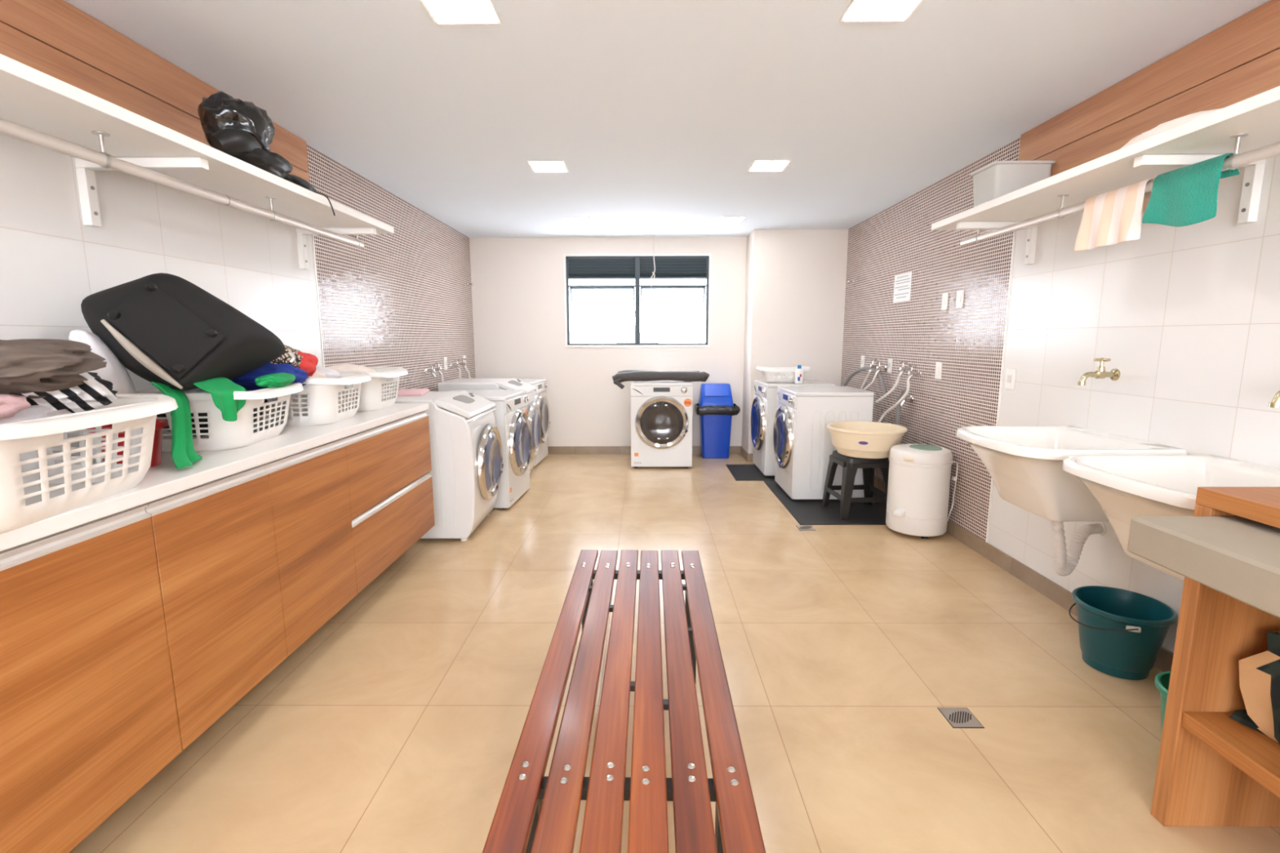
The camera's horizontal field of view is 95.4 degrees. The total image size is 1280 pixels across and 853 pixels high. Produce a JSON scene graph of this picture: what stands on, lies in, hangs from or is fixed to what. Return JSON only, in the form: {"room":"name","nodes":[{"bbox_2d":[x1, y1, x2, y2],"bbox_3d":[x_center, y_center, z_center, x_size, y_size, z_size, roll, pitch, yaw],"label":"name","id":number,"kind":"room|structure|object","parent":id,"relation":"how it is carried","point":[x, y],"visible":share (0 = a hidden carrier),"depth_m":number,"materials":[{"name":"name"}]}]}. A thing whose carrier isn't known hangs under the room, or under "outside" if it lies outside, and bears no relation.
{"room":"laundry","nodes":[
{"label":"laundry","id":0,"kind":"room"},
{"bbox_2d":[0,133,475,460],"bbox_3d":[-1.897,-0.167,1.880,0.150,2.316,9.242,0,9,0],"label":"wall","id":1,"kind":"structure","parent":0,"point":[402,299],"depth_m":2.74,"materials":[{"name":"white tile"}]},
{"bbox_2d":[0,0,308,173],"bbox_3d":[-1.819,-1.005,0.219,0.030,0.158,5.890,0,9,0],"label":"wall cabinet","id":2,"kind":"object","parent":1,"relation":"attached to","point":[58,24],"depth_m":1.99,"materials":[{"name":"brown wood"}]},
{"bbox_2d":[0,22,309,182],"bbox_3d":[-1.819,-0.791,0.251,0.030,0.266,5.890,0,9,0],"label":"trim","id":3,"kind":"structure","parent":1,"relation":"attached to","point":[15,45],"depth_m":1.92,"materials":[{"name":"brown wood"}]},
{"bbox_2d":[0,53,394,269],"bbox_3d":[-1.607,-0.692,1.309,0.439,0.244,3.975,0,9,0],"label":"wall shelf","id":4,"kind":"object","parent":1,"relation":"attached to","point":[37,108],"visible":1,"depth_m":1.83,"materials":[{"name":"white wood"}]},
{"bbox_2d":[209,127,316,193],"bbox_3d":[-1.510,-1.026,2.294,0.311,0.117,0.652,0,9,0],"label":"boots","id":5,"kind":"object","parent":4,"relation":"on","point":[238,144],"visible":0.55,"depth_m":2.08,"materials":[{"name":"black leather"}]},
{"bbox_2d":[197,91,275,151],"bbox_3d":[-1.472,-1.091,2.145,0.204,0.233,0.263,0,9,0],"label":"plastic bag","id":6,"kind":"object","parent":5,"relation":"on","point":[217,112],"visible":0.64,"depth_m":2.06,"materials":[{"name":"black"}]},
{"bbox_2d":[311,235,324,367],"bbox_3d":[-1.810,-0.387,3.329,0.004,2.316,0.015,0,9,0],"label":"trim","id":7,"kind":"structure","parent":1,"relation":"attached to","point":[313,236],"depth_m":3.28,"materials":[{"name":"white plastic"}]},
{"bbox_2d":[424,364,436,377],"bbox_3d":[-1.756,-0.466,4.897,0.090,0.113,0.056,0,9,0],"label":"tap","id":8,"kind":"object","parent":1,"relation":"attached to","point":[433,371],"visible":1,"depth_m":4.89,"materials":[{"name":"silver metal"}]},
{"bbox_2d":[433,362,443,375],"bbox_3d":[-1.755,-0.499,5.054,0.090,0.113,0.056,0,9,0],"label":"tap","id":9,"kind":"object","parent":1,"relation":"attached to","point":[438,369],"visible":0.86,"depth_m":5.04,"materials":[{"name":"silver metal"}]},
{"bbox_2d":[450,360,461,371],"bbox_3d":[-1.752,-0.579,5.547,0.090,0.113,0.056,0,9,0],"label":"tap","id":10,"kind":"object","parent":1,"relation":"attached to","point":[457,366],"visible":1,"depth_m":5.54,"materials":[{"name":"silver metal"}]},
{"bbox_2d":[469,236,746,446],"bbox_3d":[0.125,-0.852,6.361,3.834,2.316,0.150,0,9,0],"label":"wall","id":11,"kind":"structure","parent":0,"point":[517,289],"depth_m":6.28,"materials":[{"name":"beige paint"}]},
{"bbox_2d":[565,256,709,345],"bbox_3d":[-0.025,-1.372,6.439,1.514,0.928,0.459,0,9,0],"label":"window","id":12,"kind":"structure","parent":11,"relation":"in","point":[637,268],"depth_m":6.20,"materials":[{"name":"grey"}]},
{"bbox_2d":[563,253,711,346],"bbox_3d":[-0.027,-1.338,6.216,1.558,0.972,0.032,0,9,0],"label":"trim","id":13,"kind":"structure","parent":11,"relation":"attached to","point":[564,255],"depth_m":6.18,"materials":[{"name":"white plastic"}]},
{"bbox_2d":[547,445,752,462],"bbox_3d":[0.126,0.293,6.244,3.810,0.088,0.424,0,9,0],"label":"baseboard","id":14,"kind":"structure","parent":11,"relation":"attached to","point":[748,457],"depth_m":6.44,"materials":[{"name":"beige tile"}]},
{"bbox_2d":[63,0,1271,237],"bbox_3d":[0.092,-1.375,1.683,4.134,0.120,9.242,0,9,0],"label":"ceiling","id":15,"kind":"structure","parent":0,"point":[658,113],"depth_m":2.47,"materials":[{"name":"white paint"}]},
{"bbox_2d":[419,0,502,25],"bbox_3d":[-0.574,-1.333,1.845,0.220,0.008,0.220,0,9,0],"label":"recessed light","id":16,"kind":"object","parent":15,"relation":"in","point":[442,11],"visible":1,"depth_m":1.87,"materials":[{"name":"white plastic"}]},
{"bbox_2d":[527,160,568,172],"bbox_3d":[-0.563,-1.597,3.585,0.220,0.008,0.220,0,9,0],"label":"recessed light","id":17,"kind":"object","parent":15,"relation":"in","point":[536,166],"visible":1,"depth_m":3.56,"materials":[{"name":"white plastic"}]},
{"bbox_2d":[717,216,745,222],"bbox_3d":[0.813,-1.845,5.197,0.220,0.008,0.220,0,9,0],"label":"recessed light","id":18,"kind":"object","parent":15,"relation":"in","point":[725,219],"visible":1,"depth_m":5.16,"materials":[{"name":"white plastic"}]},
{"bbox_2d":[719,217,743,222],"bbox_3d":[0.813,-1.844,5.197,0.196,0.007,0.196,0,9,0],"label":"diffuser","id":19,"kind":"object","parent":18,"relation":"attached to","point":[721,220],"depth_m":5.19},
{"bbox_2d":[747,160,791,171],"bbox_3d":[0.792,-1.599,3.576,0.220,0.008,0.220,0,9,0],"label":"recessed light","id":20,"kind":"object","parent":15,"relation":"in","point":[757,165],"visible":1,"depth_m":3.55,"materials":[{"name":"white plastic"}]},
{"bbox_2d":[840,0,923,22],"bbox_3d":[0.775,-1.335,1.836,0.220,0.008,0.220,0,9,0],"label":"recessed light","id":21,"kind":"object","parent":15,"relation":"in","point":[858,11],"visible":1,"depth_m":1.88,"materials":[{"name":"white plastic"}]},
{"bbox_2d":[68,453,1279,852],"bbox_3d":[0.099,1.034,2.049,4.134,0.120,9.242,0,9,0],"label":"floor","id":22,"kind":"structure","parent":0,"point":[396,726],"depth_m":2.07,"materials":[{"name":"beige tile"}]},
{"bbox_2d":[0,504,182,852],"bbox_3d":[-1.533,0.699,1.011,0.583,0.862,1.069,0,9,0],"label":"base cabinet","id":23,"kind":"object","parent":22,"relation":"on","point":[88,713],"visible":0.98,"depth_m":1.29,"materials":[{"name":"brown wood"}]},
{"bbox_2d":[0,403,429,551],"bbox_3d":[-1.526,0.112,1.874,0.586,0.036,3.052,0,9,0],"label":"countertop","id":24,"kind":"structure","parent":23,"relation":"on","point":[162,480],"depth_m":1.75,"materials":[{"name":"white"}]},
{"bbox_2d":[0,393,177,533],"bbox_3d":[-1.406,0.071,1.269,0.476,0.226,0.636,-1,9,-8],"label":"laundry basket","id":25,"kind":"object","parent":24,"relation":"on","point":[34,488],"visible":0.91,"depth_m":1.29,"materials":[{"name":"white plastic"}]},
{"bbox_2d":[0,393,31,418],"bbox_3d":[-1.375,-0.032,1.099,0.288,0.100,0.312,0,9,0],"label":"cloth","id":26,"kind":"object","parent":25,"relation":"in","point":[10,404],"visible":0.99,"depth_m":1.15,"materials":[{"name":"pink"}]},
{"bbox_2d":[0,404,92,424],"bbox_3d":[-1.447,-0.010,1.244,0.357,0.108,0.491,0,9,0],"label":"cloth","id":27,"kind":"object","parent":25,"relation":"in","point":[37,411],"visible":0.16,"depth_m":1.23,"materials":[{"name":"white"}]},
{"bbox_2d":[0,338,106,398],"bbox_3d":[-1.402,-0.119,1.188,0.438,0.147,0.456,6,11,37],"label":"cloth","id":28,"kind":"object","parent":27,"relation":"on","point":[27,366],"visible":0.93,"depth_m":1.19,"materials":[{"name":"fabric"}]},
{"bbox_2d":[5,372,117,413],"bbox_3d":[-1.409,-0.078,1.311,0.363,0.116,0.295,0,9,0],"label":"cloth","id":29,"kind":"object","parent":25,"relation":"in","point":[95,392],"visible":0.42,"depth_m":1.32,"materials":[{"name":"fabric"}]},
{"bbox_2d":[68,329,137,460],"bbox_3d":[-1.604,-0.093,1.768,0.149,0.398,0.148,7,11,39],"label":"cloth","id":30,"kind":"object","parent":25,"relation":"in","point":[115,372],"visible":0.35,"depth_m":1.74,"materials":[{"name":"white fabric"}]},
{"bbox_2d":[86,418,168,467],"bbox_3d":[-1.488,0.054,1.705,0.180,0.130,0.180,0,9,0],"label":"bucket","id":31,"kind":"object","parent":24,"relation":"on","point":[156,460],"visible":0.3,"depth_m":1.71,"materials":[{"name":"red plastic"}]},
{"bbox_2d":[136,382,303,452],"bbox_3d":[-1.541,-0.046,2.112,0.476,0.206,0.546,-1,9,-9],"label":"laundry basket","id":32,"kind":"object","parent":24,"relation":"on","point":[222,434],"visible":0.52,"depth_m":1.96,"materials":[{"name":"white plastic"}]},
{"bbox_2d":[151,382,202,469],"bbox_3d":[-1.427,-0.020,1.790,0.439,0.240,0.094,7,11,41],"label":"cloth","id":33,"kind":"object","parent":32,"relation":"hanging from","point":[184,454],"visible":0.82,"depth_m":1.73,"materials":[{"name":"fabric"}]},
{"bbox_2d":[80,272,295,391],"bbox_3d":[-1.485,-0.326,2.005,0.398,0.375,0.627,2,9,11],"label":"bag","id":34,"kind":"object","parent":32,"relation":"on","point":[166,329],"visible":0.94,"depth_m":1.79,"materials":[{"name":"black fabric"}]},
{"bbox_2d":[156,387,268,436],"bbox_3d":[-1.537,-0.061,2.080,0.316,0.175,0.377,0,9,0],"label":"cloth","id":35,"kind":"object","parent":32,"relation":"in","point":[201,425],"visible":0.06,"depth_m":1.96,"materials":[{"name":"black fabric"}]},
{"bbox_2d":[193,377,245,421],"bbox_3d":[-1.367,-0.085,1.877,0.110,0.139,0.159,0,9,0],"label":"cloth","id":36,"kind":"object","parent":32,"relation":"in","point":[221,389],"visible":0.84,"depth_m":1.87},
{"bbox_2d":[230,362,309,391],"bbox_3d":[-1.508,-0.199,2.336,0.323,0.118,0.310,0,9,0],"label":"cloth","id":37,"kind":"object","parent":32,"relation":"in","point":[246,380],"visible":0.47,"depth_m":2.27,"materials":[{"name":"blue"}]},
{"bbox_2d":[270,345,302,368],"bbox_3d":[-1.522,-0.283,2.430,0.196,0.140,0.278,-4,9,-23],"label":"cloth","id":38,"kind":"object","parent":37,"relation":"on","point":[285,357],"visible":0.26,"depth_m":2.41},
{"bbox_2d":[254,372,295,387],"bbox_3d":[-1.357,-0.171,2.177,0.078,0.057,0.267,-1,9,-7],"label":"cloth","id":39,"kind":"object","parent":32,"relation":"in","point":[277,380],"visible":0.97,"depth_m":2.12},
{"bbox_2d":[265,371,371,426],"bbox_3d":[-1.512,-0.132,2.655,0.456,0.212,0.496,-1,9,-5],"label":"laundry basket","id":40,"kind":"object","parent":24,"relation":"on","point":[320,402],"visible":0.57,"depth_m":2.51,"materials":[{"name":"white plastic"}]},
{"bbox_2d":[308,369,326,377],"bbox_3d":[-1.605,-0.223,2.596,0.321,0.143,0.365,6,10,34],"label":"cloth","id":41,"kind":"object","parent":40,"relation":"in","point":[316,375],"visible":0.02,"depth_m":2.64,"materials":[{"name":"beige"}]},
{"bbox_2d":[297,351,318,376],"bbox_3d":[-1.488,-0.268,2.557,0.125,0.123,0.183,0,9,0],"label":"cloth","id":42,"kind":"object","parent":41,"relation":"on","point":[308,363],"visible":0.42,"depth_m":2.54,"materials":[{"name":"red"}]},
{"bbox_2d":[315,366,341,378],"bbox_3d":[-1.576,-0.240,2.805,0.283,0.098,0.186,0,9,0],"label":"cloth","id":43,"kind":"object","parent":40,"relation":"in","point":[330,373],"visible":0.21,"depth_m":2.78,"materials":[{"name":"white"}]},
{"bbox_2d":[342,366,408,411],"bbox_3d":[-1.514,-0.204,3.130,0.436,0.212,0.461,0,9,-1],"label":"laundry basket","id":44,"kind":"object","parent":24,"relation":"on","point":[372,397],"visible":0.49,"depth_m":3.02,"materials":[{"name":"white plastic"}]},
{"bbox_2d":[324,364,375,371],"bbox_3d":[-1.580,-0.285,3.092,0.299,0.094,0.377,0,9,0],"label":"cloth","id":45,"kind":"object","parent":44,"relation":"in","point":[344,367],"visible":0.34,"depth_m":3.03,"materials":[{"name":"beige"}]},
{"bbox_2d":[143,464,287,750],"bbox_3d":[-1.528,0.584,1.773,0.583,0.862,0.469,0,9,0],"label":"base cabinet","id":46,"kind":"object","parent":22,"relation":"on","point":[215,542],"visible":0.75,"depth_m":1.71,"materials":[{"name":"brown wood"}]},
{"bbox_2d":[263,438,357,657],"bbox_3d":[-1.524,0.511,2.255,0.583,0.862,0.504,0,9,0],"label":"base cabinet","id":47,"kind":"object","parent":22,"relation":"on","point":[309,490],"visible":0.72,"depth_m":2.20,"materials":[{"name":"brown wood"}]},
{"bbox_2d":[342,410,435,594],"bbox_3d":[-1.520,0.402,2.974,0.583,0.862,0.950,0,9,0],"label":"base cabinet","id":48,"kind":"object","parent":22,"relation":"on","point":[388,464],"visible":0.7,"depth_m":2.85,"materials":[{"name":"brown wood"}]},
{"bbox_2d":[384,391,503,541],"bbox_3d":[-1.360,0.238,3.904,0.776,0.905,0.613,0,9,0],"label":"washing machine","id":49,"kind":"object","parent":22,"relation":"on","point":[466,445],"visible":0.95,"depth_m":3.63,"materials":[{"name":"white metal"}]},
{"bbox_2d":[397,388,430,396],"bbox_3d":[-1.553,-0.233,3.950,0.200,0.022,0.340,-2,9,-11],"label":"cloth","id":50,"kind":"object","parent":49,"relation":"on","point":[404,392],"visible":0.76,"depth_m":3.87,"materials":[{"name":"pink fabric"}]},
{"bbox_2d":[437,377,542,472],"bbox_3d":[-1.316,0.030,5.273,0.776,0.905,0.613,0,9,0],"label":"washing machine","id":51,"kind":"object","parent":22,"relation":"on","point":[495,384],"visible":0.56,"depth_m":5.14,"materials":[{"name":"white metal"}]},
{"bbox_2d":[448,389,532,509],"bbox_3d":[-1.232,0.160,4.604,0.650,0.850,0.604,1,9,4],"label":"washing machine","id":52,"kind":"object","parent":22,"relation":"on","point":[512,421],"visible":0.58,"depth_m":4.41,"materials":[{"name":"white metal"}]},
{"bbox_2d":[515,377,550,466],"bbox_3d":[-1.298,-0.052,6.000,0.650,0.850,0.604,0,9,4],"label":"washing machine","id":53,"kind":"object","parent":22,"relation":"on","point":[540,384],"visible":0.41,"depth_m":6.00,"materials":[{"name":"white metal"}]},
{"bbox_2d":[482,549,765,852],"bbox_3d":[-0.017,0.838,1.436,0.460,0.453,1.788,0,9,1],"label":"bench","id":54,"kind":"object","parent":22,"relation":"on","point":[522,823],"visible":1,"depth_m":1.22,"materials":[{"name":"brown wood"}]},
{"bbox_2d":[630,380,693,468],"bbox_3d":[0.211,-0.043,5.939,0.604,0.843,0.650,0,9,0],"label":"washing machine","id":55,"kind":"object","parent":22,"relation":"on","point":[661,411],"visible":0.99,"depth_m":5.63,"materials":[{"name":"white metal"}]},
{"bbox_2d":[612,369,709,389],"bbox_3d":[0.203,-0.464,5.710,0.952,0.174,0.256,0,9,0],"label":"rolled mat","id":56,"kind":"object","parent":55,"relation":"on","point":[620,376],"visible":1,"depth_m":5.64,"materials":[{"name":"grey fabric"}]},
{"bbox_2d":[694,383,740,458],"bbox_3d":[0.821,-0.062,6.246,0.461,0.785,0.296,0,9,0],"label":"waste bin","id":57,"kind":"object","parent":22,"relation":"on","point":[715,407],"visible":1,"depth_m":6.14,"materials":[{"name":"blue plastic"}]},
{"bbox_2d":[699,414,732,458],"bbox_3d":[0.808,0.050,6.263,0.340,0.560,0.240,0,9,0],"label":"tub","id":58,"kind":"object","parent":57,"relation":"in","point":[715,429],"depth_m":6.16,"materials":[{"name":"blue plastic"}]},
{"bbox_2d":[725,464,774,480],"bbox_3d":[1.261,0.435,5.563,0.795,0.006,0.663,0,9,0],"label":"floor mat","id":59,"kind":"object","parent":22,"relation":"on","point":[740,472],"visible":0.44,"depth_m":5.51,"materials":[{"name":"black rubber"}]},
{"bbox_2d":[751,379,835,476],"bbox_3d":[1.417,0.001,5.554,0.650,0.850,0.604,0,9,0],"label":"washing machine","id":60,"kind":"object","parent":59,"relation":"on","point":[764,406],"visible":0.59,"depth_m":5.31,"materials":[{"name":"white metal"}]},
{"bbox_2d":[755,366,811,382],"bbox_3d":[1.337,-0.489,5.450,0.476,0.142,0.316,0,9,0],"label":"laundry basket","id":61,"kind":"object","parent":60,"relation":"on","point":[773,375],"visible":0.84,"depth_m":5.35,"materials":[{"name":"white plastic"}]},
{"bbox_2d":[795,364,803,383],"bbox_3d":[1.435,-0.471,5.254,0.074,0.165,0.046,0,9,0],"label":"detergent bottle","id":62,"kind":"object","parent":60,"relation":"on","point":[799,372],"visible":1,"depth_m":5.24,"materials":[{"name":"white plastic"}]},
{"bbox_2d":[795,525,815,530],"bbox_3d":[1.118,0.684,3.935,0.106,0.003,0.106,0,9,0],"label":"floor drain","id":63,"kind":"object","parent":22,"relation":"on","point":[800,527],"visible":1,"depth_m":3.92,"materials":[{"name":"silver metal"}]},
{"bbox_2d":[763,480,886,524],"bbox_3d":[1.532,0.579,4.606,0.860,0.006,1.235,0,9,0],"label":"floor mat","id":64,"kind":"object","parent":22,"relation":"on","point":[806,512],"visible":0.5,"depth_m":4.29,"materials":[{"name":"black rubber"}]},
{"bbox_2d":[773,386,874,500],"bbox_3d":[1.457,0.119,4.772,0.640,0.850,0.604,0,9,0],"label":"washing machine","id":65,"kind":"object","parent":64,"relation":"on","point":[803,446],"visible":0.88,"depth_m":4.50,"materials":[{"name":"white metal"}]},
{"bbox_2d":[822,450,888,519],"bbox_3d":[1.590,0.409,4.244,0.380,0.437,0.380,-1,9,-4],"label":"stool","id":66,"kind":"object","parent":64,"relation":"on","point":[850,464],"visible":0.74,"depth_m":4.08,"materials":[{"name":"black plastic"}]},
{"bbox_2d":[826,421,907,458],"bbox_3d":[1.614,0.097,4.171,0.536,0.201,0.536,0,9,0],"label":"basin","id":67,"kind":"object","parent":66,"relation":"on","point":[857,439],"visible":0.94,"depth_m":4.01,"materials":[{"name":"beige plastic"}]},
{"bbox_2d":[885,444,958,538],"bbox_3d":[1.817,0.413,3.818,0.395,0.569,0.374,0,9,0],"label":"dryer","id":68,"kind":"object","parent":22,"relation":"on","point":[919,475],"visible":1,"depth_m":3.67,"materials":[{"name":"white plastic"}]},
{"bbox_2d":[937,707,984,728],"bbox_3d":[1.081,0.982,1.968,0.103,0.003,0.106,0,9,0],"label":"floor drain","id":69,"kind":"object","parent":22,"relation":"on","point":[957,717],"visible":1,"depth_m":1.96,"materials":[{"name":"silver metal"}]},
{"bbox_2d":[1068,586,1177,679],"bbox_3d":[1.853,0.805,2.260,0.315,0.262,0.328,3,9,22],"label":"bucket","id":70,"kind":"object","parent":22,"relation":"on","point":[1122,633],"visible":1,"depth_m":2.20,"materials":[{"name":"teal plastic"}]},
{"bbox_2d":[1155,671,1170,733],"bbox_3d":[1.668,0.898,1.728,0.234,0.238,0.234,0,9,0],"label":"bucket","id":71,"kind":"object","parent":22,"relation":"on","point":[1162,679],"visible":0.1,"depth_m":1.77,"materials":[{"name":"teal plastic"}]},
{"bbox_2d":[1127,486,1279,826],"bbox_3d":[1.589,0.689,0.885,0.833,0.905,1.245,0,9,0],"label":"workbench","id":72,"kind":"object","parent":22,"relation":"on","point":[1214,769],"visible":1,"depth_m":1.44,"materials":[{"name":"brown wood"}]},
{"bbox_2d":[1229,631,1279,743],"bbox_3d":[1.612,0.623,1.283,0.304,0.253,0.352,0,9,0],"label":"paper bag","id":73,"kind":"object","parent":72,"relation":"on","point":[1259,673],"visible":1,"depth_m":1.39,"materials":[{"name":"brown"}]},
{"bbox_2d":[742,229,848,453],"bbox_3d":[1.580,-0.812,6.073,0.920,2.316,0.412,0,9,0],"label":"wall","id":74,"kind":"structure","parent":0,"point":[795,282],"depth_m":5.81,"materials":[{"name":"beige paint"}]},
{"bbox_2d":[877,379,910,422],"bbox_3d":[1.898,-0.181,4.363,0.029,0.351,0.261,-4,10,-26],"label":"hose","id":75,"kind":"object","parent":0,"point":[904,395],"visible":0.98,"depth_m":4.31,"materials":[{"name":"beige"}]},
{"bbox_2d":[840,137,1279,653],"bbox_3d":[2.087,-0.173,1.852,0.150,2.316,9.242,0,9,0],"label":"wall","id":76,"kind":"structure","parent":0,"point":[1188,317],"depth_m":2.74,"materials":[{"name":"white tile"}]},
{"bbox_2d":[842,366,887,396],"bbox_3d":[1.959,-0.407,5.070,0.061,0.233,0.764,-1,9,-7],"label":"hose","id":77,"kind":"object","parent":76,"relation":"attached to","point":[879,375],"visible":0.88,"depth_m":4.98,"materials":[{"name":"grey"}]},
{"bbox_2d":[875,360,887,374],"bbox_3d":[1.987,-0.482,4.809,0.090,0.113,0.056,0,9,0],"label":"tap","id":78,"kind":"object","parent":76,"relation":"attached to","point":[878,368],"visible":1,"depth_m":4.80,"materials":[{"name":"silver metal"}]},
{"bbox_2d":[887,358,892,373],"bbox_3d":[2.025,-0.494,4.726,0.013,0.116,0.076,0,9,0],"label":"wall socket","id":79,"kind":"object","parent":76,"relation":"attached to","point":[890,360],"visible":1,"depth_m":4.71,"materials":[{"name":"white plastic"}]},
{"bbox_2d":[893,271,911,302],"bbox_3d":[2.028,-1.073,4.507,0.003,0.210,0.300,0,9,0],"label":"notice","id":80,"kind":"object","parent":76,"relation":"attached to","point":[902,285],"visible":1,"depth_m":4.50,"materials":[{"name":"white paper"}]},
{"bbox_2d":[897,361,911,376],"bbox_3d":[1.984,-0.431,4.372,0.090,0.113,0.056,0,9,0],"label":"tap","id":81,"kind":"object","parent":76,"relation":"attached to","point":[902,369],"visible":0.84,"depth_m":4.36,"materials":[{"name":"silver metal"}]},
{"bbox_2d":[875,375,900,403],"bbox_3d":[1.900,-0.283,4.473,0.026,0.226,0.204,-5,10,-30],"label":"hose","id":82,"kind":"object","parent":81,"relation":"hanging from","point":[899,376],"visible":1,"depth_m":4.44,"materials":[{"name":"beige"}]},
{"bbox_2d":[899,391,913,405],"bbox_3d":[1.984,-0.209,4.345,0.090,0.113,0.056,0,9,0],"label":"tap","id":83,"kind":"object","parent":76,"relation":"attached to","point":[911,397],"visible":0.7,"depth_m":4.34,"materials":[{"name":"silver metal"}]},
{"bbox_2d":[894,386,910,425],"bbox_3d":[1.972,-0.125,4.386,0.035,0.363,0.152,-1,9,-4],"label":"hose","id":84,"kind":"object","parent":83,"relation":"hanging from","point":[898,407],"visible":0.65,"depth_m":4.43,"materials":[{"name":"grey"}]},
{"bbox_2d":[906,364,920,380],"bbox_3d":[1.983,-0.389,4.227,0.090,0.113,0.056,0,9,0],"label":"tap","id":85,"kind":"object","parent":76,"relation":"attached to","point":[911,373],"visible":1,"depth_m":4.22,"materials":[{"name":"silver metal"}]},
{"bbox_2d":[934,361,942,379],"bbox_3d":[2.020,-0.379,3.945,0.013,0.116,0.076,0,9,0],"label":"wall switch","id":86,"kind":"object","parent":76,"relation":"attached to","point":[939,365],"visible":1,"depth_m":3.93,"materials":[{"name":"white plastic"}]},
{"bbox_2d":[941,292,948,311],"bbox_3d":[2.019,-0.828,3.861,0.013,0.116,0.076,0,9,0],"label":"wall switch","id":87,"kind":"object","parent":76,"relation":"attached to","point":[944,302],"visible":1,"depth_m":3.85,"materials":[{"name":"white plastic"}]},
{"bbox_2d":[955,289,964,308],"bbox_3d":[2.017,-0.802,3.676,0.013,0.116,0.076,0,9,0],"label":"wall switch","id":88,"kind":"object","parent":76,"relation":"attached to","point":[960,294],"visible":1,"depth_m":3.67,"materials":[{"name":"white plastic"}]},
{"bbox_2d":[985,231,1016,542],"bbox_3d":[2.020,-0.383,3.240,0.004,2.316,0.017,0,9,0],"label":"trim","id":89,"kind":"structure","parent":76,"relation":"attached to","point":[1014,232],"depth_m":3.24,"materials":[{"name":"white plastic"}]},
{"bbox_2d":[1004,368,1016,390],"bbox_3d":[2.015,-0.259,3.174,0.013,0.116,0.076,0,9,0],"label":"wall socket","id":90,"kind":"object","parent":76,"relation":"attached to","point":[1011,372],"visible":1,"depth_m":3.16,"materials":[{"name":"white plastic"}]},
{"bbox_2d":[873,475,1173,671],"bbox_3d":[2.008,0.960,1.816,0.012,0.088,8.530,0,9,0],"label":"baseboard","id":91,"kind":"structure","parent":76,"relation":"attached to","point":[1042,584],"depth_m":3.06,"materials":[{"name":"beige tile"}]},
{"bbox_2d":[955,426,1186,576],"bbox_3d":[1.721,0.348,2.489,0.592,0.623,0.610,0,9,0],"label":"sink","id":92,"kind":"object","parent":76,"relation":"attached to","point":[1024,464],"visible":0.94,"depth_m":2.39,"materials":[{"name":"white ceramic"}]},
{"bbox_2d":[1077,357,1119,386],"bbox_3d":[1.940,-0.232,2.470,0.153,0.117,0.064,0,9,0],"label":"tap","id":93,"kind":"object","parent":76,"relation":"attached to","point":[1114,374],"visible":1,"depth_m":2.46,"materials":[{"name":"gold metal"}]},
{"bbox_2d":[931,85,1279,265],"bbox_3d":[1.795,-0.694,1.264,0.425,0.244,3.930,0,9,0],"label":"wall shelf","id":94,"kind":"object","parent":76,"relation":"attached to","point":[1249,129],"visible":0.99,"depth_m":1.90,"materials":[{"name":"white wood"}]},
{"bbox_2d":[969,160,1055,207],"bbox_3d":[1.838,-1.174,2.900,0.290,0.212,0.240,0,9,0],"label":"storage box","id":95,"kind":"object","parent":94,"relation":"on","point":[997,179],"visible":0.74,"depth_m":2.79,"materials":[{"name":"white plastic"}]},
{"bbox_2d":[1074,178,1154,251],"bbox_3d":[1.746,-0.768,2.142,0.075,0.203,0.289,0,9,0],"label":"towel","id":96,"kind":"object","parent":94,"relation":"hanging from","point":[1113,217],"visible":0.98,"depth_m":2.13,"materials":[{"name":"fabric"}]},
{"bbox_2d":[1120,107,1223,149],"bbox_3d":[1.708,-0.938,1.858,0.202,0.068,0.393,0,9,0],"label":"cloth","id":97,"kind":"object","parent":94,"relation":"on","point":[1162,127],"visible":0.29,"depth_m":1.80,"materials":[{"name":"beige"}]},
{"bbox_2d":[1142,152,1239,226],"bbox_3d":[1.744,-0.731,1.855,0.076,0.196,0.250,0,9,0],"label":"towel","id":98,"kind":"object","parent":94,"relation":"hanging from","point":[1185,196],"visible":0.97,"depth_m":1.83,"materials":[{"name":"teal fabric"}]},
{"bbox_2d":[1018,0,1279,160],"bbox_3d":[1.985,-1.007,0.168,0.030,0.158,5.840,0,9,0],"label":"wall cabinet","id":99,"kind":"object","parent":76,"relation":"attached to","point":[1255,34],"depth_m":2.20,"materials":[{"name":"brown wood"}]},
{"bbox_2d":[1034,48,1279,177],"bbox_3d":[1.985,-0.793,0.200,0.030,0.266,5.840,0,9,0],"label":"trim","id":100,"kind":"structure","parent":76,"relation":"attached to","point":[1262,74],"depth_m":2.14,"materials":[{"name":"brown wood"}]},
{"bbox_2d":[1062,454,1279,581],"bbox_3d":[1.717,0.452,1.804,0.592,0.623,0.615,0,9,0],"label":"sink","id":101,"kind":"object","parent":76,"relation":"attached to","point":[1126,487],"visible":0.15,"depth_m":1.90,"materials":[{"name":"white ceramic"}]},
{"bbox_2d":[1267,391,1279,408],"bbox_3d":[1.935,-0.113,1.710,0.153,0.117,0.064,0,9,0],"label":"tap","id":102,"kind":"object","parent":76,"relation":"attached to","point":[1275,403],"visible":1,"depth_m":1.71,"materials":[{"name":"gold metal"}]},
{"label":"outside","id":103,"kind":"structure","parent":0,"visible":0},
{"bbox_2d":[616,332,657,343],"bbox_3d":[-0.038,-0.294,9.210,0.640,2.360,0.300,0,9,0],"label":"wall","id":104,"kind":"structure","parent":103,"point":[620,339],"depth_m":8.90,"materials":[{"name":"grey"}]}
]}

